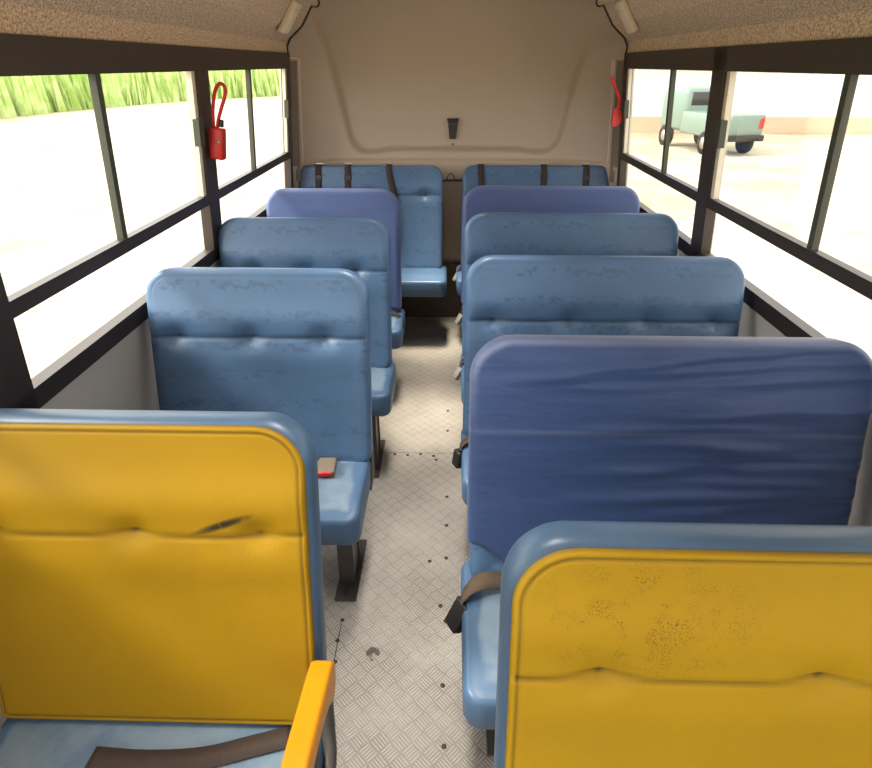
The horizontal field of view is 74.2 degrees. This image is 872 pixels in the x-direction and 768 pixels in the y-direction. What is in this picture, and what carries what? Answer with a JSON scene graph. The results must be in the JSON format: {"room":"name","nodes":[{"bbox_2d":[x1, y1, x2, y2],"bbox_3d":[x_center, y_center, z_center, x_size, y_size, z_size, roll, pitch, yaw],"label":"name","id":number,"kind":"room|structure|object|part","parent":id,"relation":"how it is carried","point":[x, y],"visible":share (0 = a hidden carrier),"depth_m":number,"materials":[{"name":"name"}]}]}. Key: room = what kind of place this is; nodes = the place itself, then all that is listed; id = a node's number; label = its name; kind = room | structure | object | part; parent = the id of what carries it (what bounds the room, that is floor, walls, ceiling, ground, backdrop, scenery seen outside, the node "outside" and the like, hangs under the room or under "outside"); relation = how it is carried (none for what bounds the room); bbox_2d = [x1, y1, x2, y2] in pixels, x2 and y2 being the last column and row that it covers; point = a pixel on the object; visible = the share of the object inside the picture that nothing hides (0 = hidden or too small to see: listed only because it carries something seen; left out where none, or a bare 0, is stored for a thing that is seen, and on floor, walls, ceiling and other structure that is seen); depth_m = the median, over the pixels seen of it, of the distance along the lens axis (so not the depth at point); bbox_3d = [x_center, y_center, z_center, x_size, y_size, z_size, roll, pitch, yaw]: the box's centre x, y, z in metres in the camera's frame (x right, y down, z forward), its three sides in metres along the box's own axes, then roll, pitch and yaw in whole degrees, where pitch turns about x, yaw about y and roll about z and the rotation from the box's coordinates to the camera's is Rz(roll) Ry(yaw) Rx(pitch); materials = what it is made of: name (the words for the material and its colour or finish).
{"room":"vehicle interior","nodes":[
{"label":"vehicle interior","id":0,"kind":"room"},
{"bbox_2d":[0,69,284,727],"bbox_3d":[-1.089,0.051,1.762,0.158,1.902,6.180,1,29,1],"label":"wall","id":1,"kind":"structure","parent":0,"point":[123,378],"depth_m":2.02,"materials":[{"name":"grey metal"}]},
{"bbox_2d":[0,343,20,408],"bbox_3d":[-1.080,0.067,0.662,0.123,0.882,1.460,1,29,1],"label":"window","id":2,"kind":"structure","parent":1,"relation":"in","point":[8,397],"depth_m":1.44,"materials":[{"name":"brown metal"}]},
{"bbox_2d":[0,33,218,408],"bbox_3d":[-1.044,-0.641,1.938,0.123,0.882,1.460,1,29,1],"label":"window","id":3,"kind":"structure","parent":1,"relation":"in","point":[20,55],"depth_m":1.76,"materials":[{"name":"brown metal"}]},
{"bbox_3d":[-1.054,-0.505,2.014,0.036,0.044,1.400,1,29,1],"label":"rail","id":4,"kind":"part","parent":3,"relation":"part of","materials":[{"name":"brown metal"}]},
{"bbox_2d":[209,82,226,159],"bbox_3d":[-0.941,-1.131,2.490,0.115,0.309,0.054,1,29,1],"label":"hammer","id":5,"kind":"object","parent":1,"relation":"attached to","point":[217,135],"visible":1,"depth_m":2.49,"materials":[{"name":"red plastic"}]},
{"bbox_2d":[200,47,293,230],"bbox_3d":[-1.008,-1.356,3.228,0.123,0.882,1.490,1,29,1],"label":"window","id":6,"kind":"structure","parent":1,"relation":"in","point":[213,59],"depth_m":3.08,"materials":[{"name":"brown metal"}]},
{"bbox_3d":[-1.018,-1.220,3.304,0.036,0.044,1.430,1,29,1],"label":"rail","id":7,"kind":"part","parent":6,"relation":"part of","materials":[{"name":"brown metal"}]},
{"bbox_2d":[290,57,302,162],"bbox_3d":[-0.935,-1.843,3.923,0.061,0.662,0.164,1,29,1],"label":"trim","id":8,"kind":"structure","parent":1,"relation":"attached to","point":[290,57],"depth_m":3.96,"materials":[{"name":"plastic"}]},
{"bbox_2d":[321,317,493,767],"bbox_3d":[0.062,0.896,2.256,2.400,0.064,6.280,1,29,1],"label":"floor","id":9,"kind":"structure","parent":0,"point":[396,657],"depth_m":2.31,"materials":[{"name":"metal"}]},
{"bbox_2d":[0,408,336,767],"bbox_3d":[-0.640,0.738,1.241,0.825,1.205,0.706,1,29,1],"label":"passenger seat","id":10,"kind":"object","parent":9,"relation":"on","point":[162,590],"visible":1,"depth_m":1.27,"materials":[{"name":"yellow leather"}]},
{"bbox_2d":[0,715,335,767],"bbox_3d":[-0.657,0.920,1.331,0.791,0.139,0.382,1,29,1],"label":"seat cushion","id":11,"kind":"object","parent":10,"relation":"on","point":[24,743],"depth_m":1.34,"materials":[{"name":"blue leather"}]},
{"bbox_3d":[-0.257,0.727,1.087,0.052,0.150,0.465,1,29,1],"label":"armrest","id":12,"kind":"part","parent":10,"relation":"part of","materials":[{"name":"yellow plastic"}]},
{"bbox_2d":[146,267,374,601],"bbox_3d":[-0.647,0.233,2.139,0.800,1.217,0.567,1,29,1],"label":"passenger seat","id":13,"kind":"object","parent":9,"relation":"on","point":[294,343],"visible":0.71,"depth_m":2.09,"materials":[{"name":"blue leather"}]},
{"bbox_3d":[-0.644,-0.058,2.151,0.800,0.736,0.095,1,15,1],"label":"backrest","id":14,"kind":"part","parent":13,"relation":"part of","materials":[{"name":"blue leather"}]},
{"bbox_2d":[317,459,370,544],"bbox_3d":[-0.652,0.402,2.141,0.794,0.139,0.408,1,29,1],"label":"seat cushion","id":15,"kind":"object","parent":13,"relation":"on","point":[343,494],"depth_m":2.01,"materials":[{"name":"blue leather"}]},
{"bbox_3d":[-0.356,0.595,2.309,0.062,0.396,0.163,1,29,1],"label":"leg","id":16,"kind":"part","parent":13,"relation":"part of","materials":[{"name":"grey paint"}]},
{"bbox_3d":[-0.352,0.771,2.411,0.085,0.012,0.330,1,29,1],"label":"plate","id":17,"kind":"part","parent":13,"relation":"part of","materials":[{"name":"grey paint"}]},
{"bbox_3d":[-0.252,0.318,2.263,0.006,0.150,0.125,1,29,1],"label":"hinge plate","id":18,"kind":"part","parent":13,"relation":"part of","materials":[{"name":"grey metal"}]},
{"bbox_2d":[218,217,395,477],"bbox_3d":[-0.627,-0.157,2.843,0.842,1.217,0.507,1,29,1],"label":"passenger seat","id":19,"kind":"object","parent":9,"relation":"on","point":[362,246],"visible":0.37,"depth_m":2.73,"materials":[{"name":"blue leather"}]},
{"bbox_3d":[-0.633,-0.433,2.829,0.824,0.736,0.095,1,15,1],"label":"backrest","id":20,"kind":"part","parent":19,"relation":"part of","materials":[{"name":"blue leather"}]},
{"bbox_3d":[-0.333,0.220,2.987,0.062,0.396,0.163,1,29,1],"label":"leg","id":21,"kind":"part","parent":19,"relation":"part of","materials":[{"name":"grey paint"}]},
{"bbox_3d":[-0.329,0.396,3.088,0.085,0.012,0.330,1,29,1],"label":"plate","id":22,"kind":"part","parent":19,"relation":"part of","materials":[{"name":"grey paint"}]},
{"bbox_2d":[371,362,395,416],"bbox_3d":[-0.629,0.012,2.845,0.842,0.139,0.348,1,29,1],"label":"seat cushion","id":23,"kind":"object","parent":19,"relation":"on","point":[383,375],"depth_m":2.73,"materials":[{"name":"blue leather"}]},
{"bbox_2d":[266,188,404,348],"bbox_3d":[-0.593,-0.515,3.487,0.814,1.218,0.505,1,29,1],"label":"passenger seat","id":24,"kind":"object","parent":9,"relation":"on","point":[382,205],"visible":0.34,"depth_m":3.36,"materials":[{"name":"blue leather"}]},
{"bbox_2d":[391,309,404,348],"bbox_3d":[-0.594,-0.344,3.486,0.797,0.139,0.338,1,29,1],"label":"seat cushion","id":25,"kind":"object","parent":24,"relation":"on","point":[397,315],"depth_m":3.38,"materials":[{"name":"blue leather"}]},
{"bbox_2d":[299,163,446,296],"bbox_3d":[-0.462,-0.940,4.242,1.085,1.230,0.511,1,29,1],"label":"bench","id":26,"kind":"object","parent":9,"relation":"on","point":[418,190],"visible":0.43,"depth_m":4.13,"materials":[{"name":"blue leather"}]},
{"bbox_2d":[401,266,446,296],"bbox_3d":[-0.464,-0.765,4.246,1.085,0.139,0.348,1,29,1],"label":"seat cushion","id":27,"kind":"object","parent":26,"relation":"on","point":[417,281],"depth_m":4.11,"materials":[{"name":"blue leather"}]},
{"bbox_2d":[452,163,608,295],"bbox_3d":[0.683,-0.941,4.244,1.127,1.230,0.511,1,29,1],"label":"bench","id":28,"kind":"object","parent":9,"relation":"on","point":[543,174],"visible":0.21,"depth_m":4.12,"materials":[{"name":"blue leather"}]},
{"bbox_2d":[456,265,461,295],"bbox_3d":[0.697,-0.766,4.247,1.095,0.139,0.348,1,29,1],"label":"seat cushion","id":29,"kind":"object","parent":28,"relation":"on","point":[459,267],"depth_m":4.14,"materials":[{"name":"blue leather"}]},
{"bbox_2d":[454,186,639,324],"bbox_3d":[0.663,-0.542,3.537,1.098,1.218,0.550,1,29,1],"label":"passenger seat","id":30,"kind":"object","parent":9,"relation":"on","point":[480,199],"visible":0.21,"depth_m":3.42,"materials":[{"name":"blue leather"}]},
{"bbox_2d":[452,212,678,402],"bbox_3d":[0.633,-0.197,2.915,1.102,1.217,0.542,1,29,1],"label":"passenger seat","id":31,"kind":"object","parent":9,"relation":"on","point":[486,233],"visible":0.16,"depth_m":2.81,"materials":[{"name":"blue leather"}]},
{"bbox_2d":[460,354,463,402],"bbox_3d":[0.654,-0.028,2.916,1.056,0.139,0.382,1,29,1],"label":"seat cushion","id":32,"kind":"object","parent":31,"relation":"on","point":[462,355],"depth_m":2.86,"materials":[{"name":"blue leather"}]},
{"bbox_2d":[452,255,744,504],"bbox_3d":[0.616,0.155,2.281,1.102,1.217,0.542,1,29,1],"label":"passenger seat","id":33,"kind":"object","parent":9,"relation":"on","point":[505,294],"visible":0.36,"depth_m":2.19,"materials":[{"name":"blue leather"}]},
{"bbox_2d":[461,429,468,504],"bbox_3d":[0.633,0.323,2.283,1.064,0.139,0.382,1,29,1],"label":"seat cushion","id":34,"kind":"object","parent":33,"relation":"on","point":[464,440],"depth_m":2.22,"materials":[{"name":"blue leather"}]},
{"bbox_3d":[0.641,-0.130,2.281,1.058,0.736,0.095,1,15,1],"label":"backrest","id":35,"kind":"part","parent":33,"relation":"part of","materials":[{"name":"blue leather"}]},
{"bbox_2d":[445,334,871,756],"bbox_3d":[0.591,0.533,1.597,1.133,1.218,0.626,1,29,1],"label":"passenger seat","id":36,"kind":"object","parent":9,"relation":"on","point":[687,429],"visible":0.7,"depth_m":1.55,"materials":[{"name":"blue leather"}]},
{"bbox_2d":[461,560,499,729],"bbox_3d":[0.609,0.705,1.595,1.074,0.139,0.458,1,29,1],"label":"seat cushion","id":37,"kind":"object","parent":36,"relation":"on","point":[480,613],"depth_m":1.49,"materials":[{"name":"blue leather"}]},
{"bbox_3d":[0.627,0.238,1.633,1.050,0.724,0.085,1,15,1],"label":"backrest","id":38,"kind":"part","parent":36,"relation":"part of","materials":[{"name":"blue leather"}]},
{"bbox_3d":[0.202,1.054,1.901,0.085,0.012,0.330,1,29,1],"label":"plate","id":39,"kind":"part","parent":36,"relation":"part of","materials":[{"name":"grey paint"}]},
{"bbox_3d":[0.627,0.220,1.617,1.070,0.706,0.124,1,15,1],"label":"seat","id":40,"kind":"part","parent":36,"relation":"part of","materials":[{"name":"blue fabric"}]},
{"bbox_2d":[494,521,871,767],"bbox_3d":[0.614,0.871,0.998,1.034,1.207,0.540,1,29,1],"label":"passenger seat","id":41,"kind":"object","parent":9,"relation":"on","point":[622,644],"visible":1,"depth_m":0.91,"materials":[{"name":"yellow leather"}]},
{"bbox_2d":[0,0,871,52],"bbox_3d":[0.058,-0.926,1.041,2.206,0.510,5.920,1,29,1],"label":"ceiling","id":42,"kind":"structure","parent":0,"point":[253,25],"depth_m":2.09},
{"bbox_2d":[278,0,302,33],"bbox_3d":[-0.812,-2.048,3.222,0.124,0.157,0.135,1,29,1],"label":"ceiling fitting","id":43,"kind":"object","parent":42,"relation":"attached to","point":[294,7],"visible":1,"depth_m":3.18,"materials":[{"name":"beige plastic"}]},
{"bbox_3d":[-0.765,-2.087,3.199,0.028,0.038,0.125,1,29,1],"label":"plate","id":44,"kind":"part","parent":43,"relation":"part of","materials":[{"name":"beige plastic"}]},
{"bbox_2d":[301,0,319,7],"bbox_3d":[-0.792,-0.961,1.025,0.077,0.099,5.485,1,29,1],"label":"handrail","id":45,"kind":"object","parent":42,"relation":"attached to","point":[315,3],"visible":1,"depth_m":3.34,"materials":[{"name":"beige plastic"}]},
{"bbox_3d":[-0.782,-0.934,1.025,0.040,0.040,5.460,1,29,1],"label":"rail","id":46,"kind":"part","parent":45,"relation":"part of","materials":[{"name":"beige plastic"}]},
{"bbox_2d":[595,0,613,6],"bbox_3d":[0.907,-0.941,0.989,0.077,0.099,5.485,1,29,1],"label":"handrail","id":47,"kind":"object","parent":42,"relation":"attached to","point":[599,3],"visible":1,"depth_m":3.32,"materials":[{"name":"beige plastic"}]},
{"bbox_2d":[613,0,637,33],"bbox_3d":[1.046,-2.026,3.182,0.124,0.157,0.135,1,29,1],"label":"ceiling fitting","id":48,"kind":"object","parent":42,"relation":"attached to","point":[621,6],"visible":1,"depth_m":3.15,"materials":[{"name":"beige plastic"}]},
{"bbox_3d":[0.999,-2.067,3.161,0.028,0.038,0.125,1,29,1],"label":"plate","id":49,"kind":"part","parent":48,"relation":"part of","materials":[{"name":"beige plastic"}]},
{"bbox_2d":[286,0,627,262],"bbox_3d":[0.132,-1.555,4.173,2.358,2.374,0.500,1,29,1],"label":"wall","id":50,"kind":"structure","parent":0,"point":[526,82],"depth_m":4.09,"materials":[{"name":"beige plastic"}]},
{"bbox_2d":[290,61,300,180],"bbox_3d":[-0.960,-1.768,3.922,0.100,0.750,0.067,1,29,1],"label":"trim","id":51,"kind":"structure","parent":50,"relation":"attached to","point":[293,64],"depth_m":3.92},
{"bbox_2d":[286,5,312,52],"bbox_3d":[-0.408,-2.296,3.541,1.078,0.486,0.013,1,29,1],"label":"trim","id":52,"kind":"structure","parent":50,"relation":"attached to","point":[311,6],"depth_m":3.59,"materials":[{"name":"black rubber"}]},
{"bbox_2d":[401,263,462,316],"bbox_3d":[0.134,-0.766,4.724,2.100,0.460,0.020,1,29,1],"label":"baseboard","id":53,"kind":"structure","parent":50,"relation":"attached to","point":[449,305],"depth_m":4.77,"materials":[{"name":"black"}]},
{"bbox_2d":[443,173,461,181],"bbox_3d":[0.110,-1.547,4.310,0.200,0.063,0.048,1,29,1],"label":"bar","id":54,"kind":"object","parent":50,"relation":"attached to","point":[446,179],"visible":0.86,"depth_m":4.30,"materials":[{"name":"grey paint"}]},
{"bbox_2d":[447,118,458,138],"bbox_3d":[0.124,-1.882,4.254,0.086,0.138,0.042,1,29,1],"label":"wall bracket","id":55,"kind":"object","parent":50,"relation":"attached to","point":[452,122],"visible":1,"depth_m":4.24,"materials":[{"name":"black plastic"}]},
{"bbox_2d":[602,5,627,52],"bbox_3d":[0.661,-2.283,3.518,1.078,0.486,0.013,1,29,1],"label":"trim","id":56,"kind":"structure","parent":50,"relation":"attached to","point":[603,6],"depth_m":3.56,"materials":[{"name":"black rubber"}]},
{"bbox_2d":[610,59,621,126],"bbox_3d":[1.165,-1.875,3.721,0.117,0.391,0.042,4,29,7],"label":"hammer","id":57,"kind":"object","parent":50,"relation":"attached to","point":[616,119],"visible":1,"depth_m":3.75,"materials":[{"name":"red plastic"}]},
{"bbox_3d":[1.155,-1.876,3.715,0.095,0.190,0.022,1,29,1],"label":"handle","id":58,"kind":"part","parent":57,"relation":"part of","materials":[{"name":"red plastic"}]},
{"bbox_2d":[609,61,623,182],"bbox_3d":[1.217,-1.743,3.876,0.100,0.750,0.067,1,29,1],"label":"trim","id":59,"kind":"structure","parent":50,"relation":"attached to","point":[620,64],"depth_m":3.92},
{"bbox_2d":[626,69,871,525],"bbox_3d":[1.211,0.078,1.714,0.158,1.902,6.180,1,29,1],"label":"wall","id":60,"kind":"structure","parent":0,"point":[752,324],"depth_m":1.71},
{"bbox_2d":[607,57,623,163],"bbox_3d":[1.193,-1.818,3.878,0.061,0.662,0.164,1,29,1],"label":"trim","id":61,"kind":"structure","parent":60,"relation":"attached to","point":[615,57],"depth_m":3.93,"materials":[{"name":"plastic"}]},
{"bbox_2d":[617,47,720,255],"bbox_3d":[1.226,-1.330,3.180,0.123,0.882,1.490,1,29,1],"label":"window","id":62,"kind":"structure","parent":60,"relation":"in","point":[708,58],"depth_m":2.93,"materials":[{"name":"brown metal"}]},
{"bbox_3d":[1.236,-1.193,3.256,0.036,0.044,1.430,1,29,1],"label":"rail","id":63,"kind":"part","parent":62,"relation":"part of","materials":[{"name":"brown metal"}]},
{"bbox_2d":[695,37,871,337],"bbox_3d":[1.190,-0.615,1.891,0.123,0.882,1.460,1,29,1],"label":"window","id":64,"kind":"structure","parent":60,"relation":"in","point":[851,57],"depth_m":1.92,"materials":[{"name":"brown metal"}]},
{"bbox_3d":[1.200,-0.478,1.966,0.036,0.044,1.400,1,29,1],"label":"rail","id":65,"kind":"part","parent":64,"relation":"part of","materials":[{"name":"brown metal"}]},
{"label":"outside","id":66,"kind":"structure","parent":0,"visible":0},
{"bbox_2d":[0,96,871,378],"bbox_3d":[0.970,-16.894,36.356,280.000,0.001,320.000,1,29,1],"label":"ground","id":67,"kind":"structure","parent":66,"point":[56,210],"depth_m":13.69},
{"bbox_2d":[0,69,279,118],"bbox_3d":[-14.612,-15.273,29.102,39.923,4.199,125.542,1,29,1],"label":"grass","id":68,"kind":"structure","parent":67,"relation":"on","point":[42,94],"depth_m":43.85,"materials":[{"name":"green plant"}]},
{"bbox_2d":[659,86,765,153],"bbox_3d":[10.218,-9.922,21.612,1.800,2.100,4.160,-5,29,-9],"label":"truck","id":69,"kind":"object","parent":67,"relation":"on","point":[690,105],"visible":0.59,"depth_m":21.27,"materials":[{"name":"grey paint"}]},
{"bbox_2d":[759,118,765,128],"bbox_3d":[11.328,-9.051,20.041,0.160,0.340,0.060,-5,29,-9],"label":"tail light","id":70,"kind":"object","parent":69,"relation":"attached to","point":[761,120],"depth_m":20.01,"materials":[{"name":"red plastic"}]},
{"bbox_2d":[631,69,871,132],"bbox_3d":[22.843,-16.520,30.267,31.200,5.250,11.950,1,29,1],"label":"building wall","id":71,"kind":"structure","parent":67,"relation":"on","point":[790,102],"depth_m":26.59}
]}

